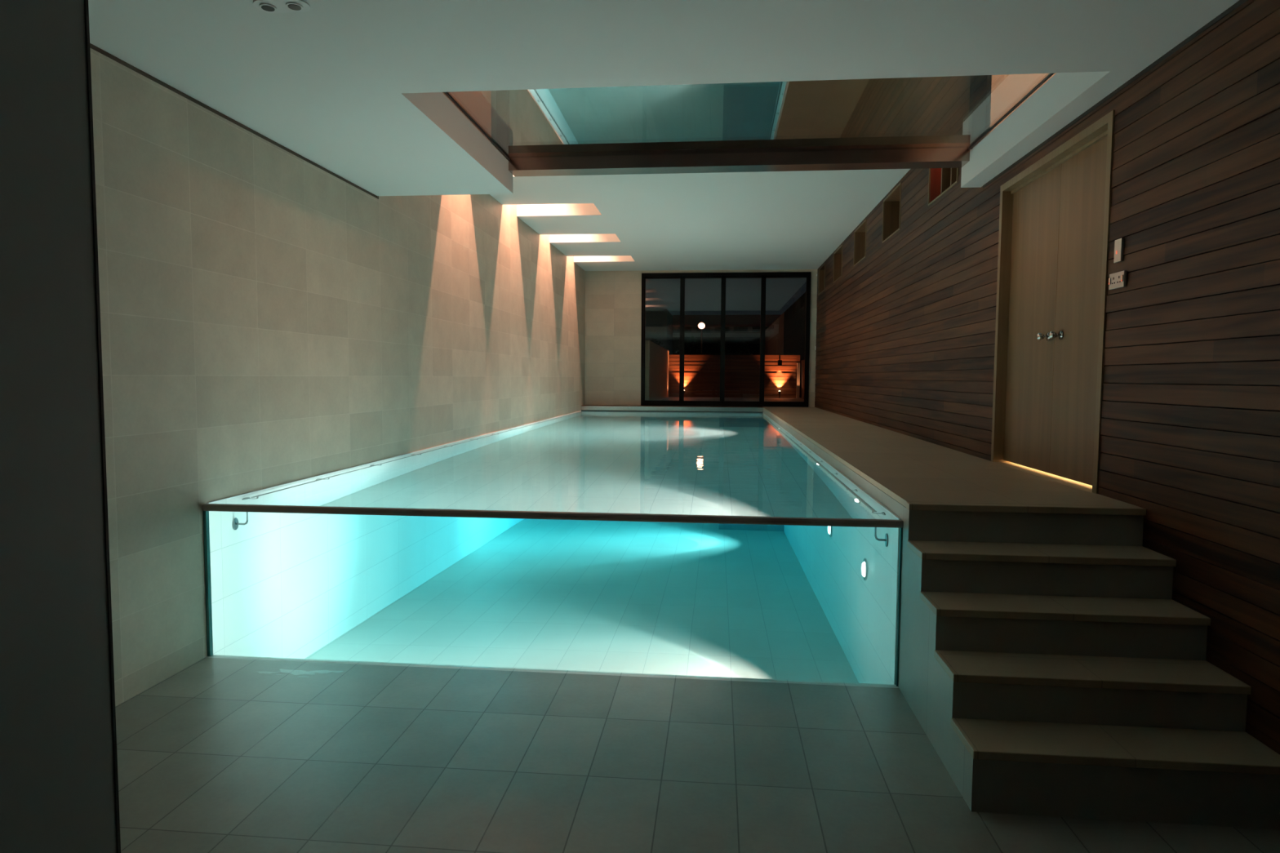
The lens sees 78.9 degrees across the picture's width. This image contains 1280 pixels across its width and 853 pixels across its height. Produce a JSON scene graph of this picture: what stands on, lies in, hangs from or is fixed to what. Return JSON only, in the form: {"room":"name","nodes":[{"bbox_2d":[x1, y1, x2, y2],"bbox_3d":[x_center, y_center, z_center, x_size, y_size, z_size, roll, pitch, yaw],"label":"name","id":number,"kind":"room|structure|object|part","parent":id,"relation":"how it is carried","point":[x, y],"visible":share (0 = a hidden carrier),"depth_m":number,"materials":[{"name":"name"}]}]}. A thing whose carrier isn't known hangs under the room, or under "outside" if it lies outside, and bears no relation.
{"room":"indoor swimming pool","nodes":[
{"label":"indoor swimming pool","id":0,"kind":"room"},
{"bbox_2d":[0,0,116,852],"bbox_3d":[-1.491,0.021,0.170,0.200,2.856,3.240,1,4,6],"label":"wall","id":1,"kind":"structure","parent":0,"point":[57,793],"depth_m":1.64,"materials":[{"name":"grey paint"}]},
{"bbox_2d":[84,0,120,852],"bbox_3d":[-1.231,-0.080,1.773,0.006,2.856,0.008,1,4,6],"label":"trim","id":2,"kind":"structure","parent":1,"relation":"attached to","point":[86,2],"depth_m":1.77,"materials":[{"name":"grey"}]},
{"bbox_2d":[89,47,585,706],"bbox_3d":[-1.904,-0.943,8.563,0.262,5.600,14.350,1,4,6],"label":"wall","id":3,"kind":"structure","parent":0,"point":[268,319],"depth_m":4.49,"materials":[{"name":"stone"}]},
{"bbox_2d":[89,43,377,198],"bbox_3d":[-2.363,-1.638,3.704,0.188,0.046,4.695,1,4,6],"label":"trim","id":4,"kind":"structure","parent":3,"relation":"attached to","point":[91,46],"depth_m":4.06,"materials":[{"name":"brown"}]},
{"bbox_2d":[581,409,762,413],"bbox_3d":[0.599,-0.281,14.929,3.505,0.038,0.014,1,4,6],"label":"trim","id":5,"kind":"structure","parent":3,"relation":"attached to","point":[581,410],"depth_m":14.92,"materials":[{"name":"grey stone"}]},
{"bbox_2d":[581,405,763,412],"bbox_3d":[0.598,-0.339,14.918,3.505,0.080,0.012,1,4,6],"label":"trim","id":6,"kind":"structure","parent":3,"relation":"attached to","point":[583,407],"depth_m":14.91,"materials":[{"name":"grey stone"}]},
{"bbox_2d":[442,90,491,142],"bbox_3d":[-1.263,-2.704,4.455,0.080,1.553,2.540,1,4,6],"label":"wall","id":7,"kind":"structure","parent":0,"point":[477,104],"depth_m":5.43,"materials":[{"name":"beige paint"}]},
{"bbox_2d":[205,654,898,688],"bbox_3d":[-0.514,1.594,3.908,3.506,0.747,0.044,1,4,6],"label":"wall","id":8,"kind":"structure","parent":0,"point":[888,686],"depth_m":3.88,"materials":[{"name":"white tile"}]},
{"bbox_2d":[201,503,903,686],"bbox_3d":[-0.507,0.819,3.859,3.509,0.801,0.041,1,4,6],"label":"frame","id":9,"kind":"object","parent":8,"relation":"on","point":[206,508],"visible":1,"depth_m":3.82,"materials":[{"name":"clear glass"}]},
{"bbox_2d":[88,0,1239,195],"bbox_3d":[-0.104,-1.626,2.022,5.015,0.211,7.600,1,4,6],"label":"ceiling","id":10,"kind":"structure","parent":0,"point":[353,88],"depth_m":3.33,"materials":[{"name":"white paint"}]},
{"bbox_2d":[253,0,310,13],"bbox_3d":[-1.345,-1.579,2.919,0.210,0.012,0.104,1,4,6],"label":"recessed light","id":11,"kind":"object","parent":10,"relation":"in","point":[267,6],"visible":1,"depth_m":2.91,"materials":[{"name":"white plastic"}]},
{"bbox_2d":[444,72,1054,176],"bbox_3d":[0.577,-2.304,4.650,3.513,0.955,2.260,1,4,6],"label":"roof light","id":12,"kind":"object","parent":10,"relation":"attached to","point":[948,152],"visible":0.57,"depth_m":5.61,"materials":[{"name":"brown wood"}]},
{"bbox_3d":[-1.023,-2.438,5.798,0.080,0.853,0.080,1,4,6],"label":"post","id":13,"kind":"part","parent":12,"relation":"part of","materials":[{"name":"white"}]},
{"bbox_2d":[491,75,970,160],"bbox_3d":[0.288,-2.800,5.838,5.015,1.520,0.095,1,4,6],"label":"window","id":14,"kind":"structure","parent":12,"relation":"attached to","point":[842,112],"depth_m":5.78,"materials":[{"name":"clear glass"}]},
{"bbox_3d":[0.566,-1.918,4.585,3.513,0.012,2.080,1,4,6],"label":"roof pane","id":15,"kind":"part","parent":12,"relation":"part of","materials":[{"name":"clear glass"}]},
{"bbox_3d":[2.378,-2.397,5.461,0.090,0.853,0.080,1,4,6],"label":"post","id":16,"kind":"part","parent":12,"relation":"part of","materials":[{"name":"white"}]},
{"bbox_2d":[115,657,1279,852],"bbox_3d":[-0.176,1.456,1.171,4.915,0.120,5.308,1,4,6],"label":"floor","id":17,"kind":"structure","parent":0,"point":[219,755],"depth_m":2.90,"materials":[{"name":"tile"}]},
{"bbox_2d":[902,502,1279,830],"bbox_3d":[1.676,0.835,3.049,1.015,0.902,1.018,1,4,6],"label":"staircase","id":18,"kind":"structure","parent":17,"relation":"on","point":[1052,667],"depth_m":2.90,"materials":[{"name":"stone"}]},
{"bbox_2d":[489,168,910,271],"bbox_3d":[0.760,-3.323,10.543,5.015,1.132,9.590,1,4,6],"label":"ceiling","id":19,"kind":"structure","parent":0,"point":[795,220],"depth_m":10.07,"materials":[{"name":"white paint"}]},
{"bbox_2d":[585,269,817,407],"bbox_3d":[1.211,-0.862,15.407,5.015,4.600,0.250,1,4,6],"label":"wall","id":20,"kind":"structure","parent":0,"point":[613,299],"depth_m":15.38,"materials":[{"name":"stone"}]},
{"bbox_2d":[640,271,811,407],"bbox_3d":[1.653,-1.693,15.195,3.267,2.599,0.080,1,4,6],"label":"window","id":21,"kind":"structure","parent":20,"relation":"in","point":[763,275],"depth_m":15.16,"materials":[{"name":"black"}]},
{"bbox_3d":[0.450,-1.707,15.314,0.760,2.490,0.060,1,4,6],"label":"frame","id":22,"kind":"part","parent":21,"relation":"part of","materials":[{"name":"black metal"}]},
{"bbox_3d":[1.224,-1.698,15.237,0.795,2.490,0.060,1,4,6],"label":"frame","id":23,"kind":"part","parent":21,"relation":"part of","materials":[{"name":"black metal"}]},
{"bbox_3d":[2.003,-1.688,15.160,0.771,2.490,0.060,1,4,6],"label":"frame","id":24,"kind":"part","parent":21,"relation":"part of","materials":[{"name":"black metal"}]},
{"bbox_3d":[2.803,-1.678,15.081,0.836,2.490,0.060,1,4,6],"label":"frame","id":25,"kind":"part","parent":21,"relation":"part of","materials":[{"name":"black metal"}]},
{"bbox_2d":[762,412,901,519],"bbox_3d":[1.780,0.861,9.266,0.012,1.552,11.132,1,4,6],"label":"wall","id":26,"kind":"structure","parent":0,"point":[828,463],"depth_m":5.06,"materials":[{"name":"white tile"}]},
{"bbox_2d":[763,408,906,692],"bbox_3d":[0.563,0.503,9.542,4.515,1.018,11.700,1,4,6],"label":"swimming pool","id":27,"kind":"object","parent":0,"point":[890,503],"visible":0.11,"depth_m":4.10,"materials":[{"name":"stone"}]},
{"bbox_2d":[582,404,762,407],"bbox_3d":[0.621,-0.382,15.145,3.505,0.029,0.448,1,4,6],"label":"deck","id":28,"kind":"object","parent":27,"relation":"on","point":[583,405],"visible":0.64,"depth_m":15.07,"materials":[{"name":"beige stone"}]},
{"bbox_2d":[762,406,1138,506],"bbox_3d":[2.311,-0.001,9.336,1.009,0.030,11.700,1,4,6],"label":"deck","id":29,"kind":"object","parent":27,"relation":"on","point":[905,468],"visible":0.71,"depth_m":4.90,"materials":[{"name":"stone"}]},
{"bbox_2d":[989,461,1095,493],"bbox_3d":[2.427,0.313,4.596,0.202,0.050,1.500,1,4,6],"label":"floor","id":30,"kind":"structure","parent":0,"point":[1086,487],"depth_m":4.51,"materials":[{"name":"stone"}]},
{"bbox_2d":[814,0,1279,755],"bbox_3d":[2.581,-1.215,6.588,0.080,4.752,16.950,1,4,6],"label":"wall","id":31,"kind":"structure","parent":0,"point":[1195,201],"depth_m":3.26,"materials":[{"name":"brown wood"}]},
{"bbox_2d":[817,262,825,295],"bbox_3d":[3.473,-2.700,14.275,0.278,0.484,0.860,1,4,6],"label":"wall niche","id":32,"kind":"object","parent":31,"relation":"attached to","point":[821,283],"visible":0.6,"depth_m":14.69,"materials":[{"name":"brown wood"}]},
{"bbox_2d":[833,244,842,282],"bbox_3d":[3.282,-2.579,12.358,0.278,0.484,0.860,1,4,6],"label":"wall niche","id":33,"kind":"object","parent":31,"relation":"attached to","point":[837,255],"visible":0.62,"depth_m":12.77,"materials":[{"name":"brown wood"}]},
{"bbox_2d":[853,218,866,266],"bbox_3d":[3.091,-2.457,10.441,0.278,0.484,0.860,1,4,6],"label":"wall niche","id":34,"kind":"object","parent":31,"relation":"attached to","point":[860,234],"visible":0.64,"depth_m":10.86,"materials":[{"name":"brown wood"}]},
{"bbox_2d":[882,182,901,243],"bbox_3d":[2.902,-2.337,8.545,0.278,0.484,0.860,1,4,6],"label":"wall niche","id":35,"kind":"object","parent":31,"relation":"attached to","point":[891,203],"visible":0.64,"depth_m":8.96,"materials":[{"name":"brown wood"}]},
{"bbox_2d":[928,167,958,205],"bbox_3d":[2.707,-2.213,6.588,0.278,0.484,0.860,1,4,6],"label":"wall niche","id":36,"kind":"object","parent":31,"relation":"attached to","point":[940,180],"visible":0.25,"depth_m":7.00,"materials":[{"name":"brown wood"}]},
{"bbox_2d":[960,149,982,187],"bbox_3d":[2.551,-1.872,5.596,0.440,0.276,0.055,1,4,6],"label":"trim","id":37,"kind":"structure","parent":31,"relation":"attached to","point":[962,167],"depth_m":5.62,"materials":[{"name":"white paint"}]},
{"bbox_2d":[991,110,1115,493],"bbox_3d":[2.404,-0.641,4.538,0.118,1.862,1.500,1,4,6],"label":"door","id":38,"kind":"structure","parent":31,"relation":"in","point":[1055,214],"depth_m":4.50,"materials":[{"name":"brown wood"}]},
{"bbox_3d":[2.385,-0.532,4.597,0.066,0.050,0.050,1,4,6],"label":"knob","id":39,"kind":"part","parent":38,"relation":"part of","materials":[{"name":"silver metal"}]},
{"bbox_3d":[2.368,-0.521,4.428,0.066,0.050,0.050,1,4,6],"label":"knob","id":40,"kind":"part","parent":38,"relation":"part of","materials":[{"name":"silver metal"}]},
{"bbox_2d":[982,0,1247,188],"bbox_3d":[2.105,-1.486,1.861,0.024,0.019,7.500,1,4,6],"label":"trim","id":41,"kind":"structure","parent":31,"relation":"attached to","point":[1239,2],"depth_m":3.56,"materials":[{"name":"grey paint"}]},
{"bbox_2d":[1108,270,1126,289],"bbox_3d":[2.258,-0.692,3.678,0.017,0.075,0.138,1,4,6],"label":"wall socket","id":42,"kind":"object","parent":31,"relation":"attached to","point":[1116,280],"visible":1,"depth_m":3.66,"materials":[{"name":"white plastic"}]},
{"bbox_2d":[1113,237,1124,262],"bbox_3d":[2.261,-0.831,3.670,0.014,0.108,0.065,1,4,6],"label":"light switch","id":43,"kind":"object","parent":31,"relation":"attached to","point":[1118,243],"visible":1,"depth_m":3.66,"materials":[{"name":"white plastic"}]},
{"bbox_3d":[0.037,1.396,9.459,3.506,0.401,11.162,1,4,6],"label":"floor","id":44,"kind":"structure","parent":0,"visible":0},
{"bbox_2d":[208,410,900,684],"bbox_3d":[0.043,0.742,9.430,3.498,1.348,11.141,1,4,6],"label":"water","id":45,"kind":"object","parent":44,"relation":"on","point":[816,603],"visible":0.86,"depth_m":3.94,"materials":[{"name":"teal liquid"}]},
{"label":"outside","id":46,"kind":"structure","parent":0,"visible":0},
{"bbox_2d":[660,390,804,401],"bbox_3d":[5.729,-1.635,37.388,20.000,0.290,44.400,1,4,6],"label":"ground","id":47,"kind":"structure","parent":46,"point":[669,398],"depth_m":20.51,"materials":[{"name":"grey"}]},
{"bbox_2d":[644,340,668,400],"bbox_3d":[0.397,-1.283,18.785,0.200,1.300,6.250,1,4,6],"label":"wall","id":48,"kind":"structure","parent":47,"relation":"on","point":[656,357],"depth_m":17.39,"materials":[{"name":"beige"}]},
{"bbox_2d":[645,308,672,376],"bbox_3d":[0.226,-4.212,43.010,2.880,4.050,6.000,1,4,6],"label":"building","id":49,"kind":"structure","parent":47,"relation":"on","point":[659,322],"depth_m":39.88,"materials":[{"name":"grey"}]},
{"bbox_2d":[671,334,710,394],"bbox_3d":[1.522,-1.781,22.782,1.475,1.798,0.734,1,4,6],"label":"shrub","id":50,"kind":"object","parent":47,"relation":"on","point":[694,347],"visible":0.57,"depth_m":22.74,"materials":[{"name":"green plant"}]},
{"bbox_2d":[697,321,705,383],"bbox_3d":[2.363,-2.685,29.956,0.260,2.694,0.565,1,4,6],"label":"street lamp","id":51,"kind":"object","parent":47,"relation":"on","point":[701,325],"visible":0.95,"depth_m":30.12,"materials":[{"name":"black"}]},
{"bbox_2d":[671,315,780,386],"bbox_3d":[5.436,-4.467,46.930,6.670,4.120,5.150,1,4,6],"label":"building","id":52,"kind":"structure","parent":47,"relation":"on","point":[739,328],"depth_m":44.45,"materials":[{"name":"brown brick"}]},
{"bbox_2d":[668,355,799,398],"bbox_3d":[2.631,-1.409,21.801,3.650,1.192,0.200,1,4,6],"label":"fence","id":53,"kind":"object","parent":47,"relation":"on","point":[787,363],"visible":1,"depth_m":21.80,"materials":[{"name":"brown wood"}]},
{"bbox_2d":[777,355,782,365],"bbox_3d":[3.880,-1.822,21.570,0.110,0.280,0.160,1,4,6],"label":"wall lamp","id":54,"kind":"object","parent":53,"relation":"attached to","point":[780,362],"visible":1,"depth_m":21.50,"materials":[{"name":"black plastic"}]},
{"bbox_3d":[4.390,-1.272,21.569,0.080,0.970,0.070,1,4,6],"label":"fence post","id":55,"kind":"part","parent":53,"relation":"part of","materials":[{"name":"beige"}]},
{"bbox_2d":[764,292,805,397],"bbox_3d":[7.815,-3.871,27.422,6.340,5.450,11.500,1,4,6],"label":"house","id":56,"kind":"structure","parent":47,"relation":"on","point":[785,335],"depth_m":22.07,"materials":[{"name":"black wood"}]},
{"bbox_2d":[800,360,804,399],"bbox_3d":[4.297,-1.120,18.557,0.230,1.050,6.550,1,4,6],"label":"wall","id":57,"kind":"structure","parent":47,"relation":"on","point":[802,362],"depth_m":21.36,"materials":[{"name":"brown wood"}]}
]}

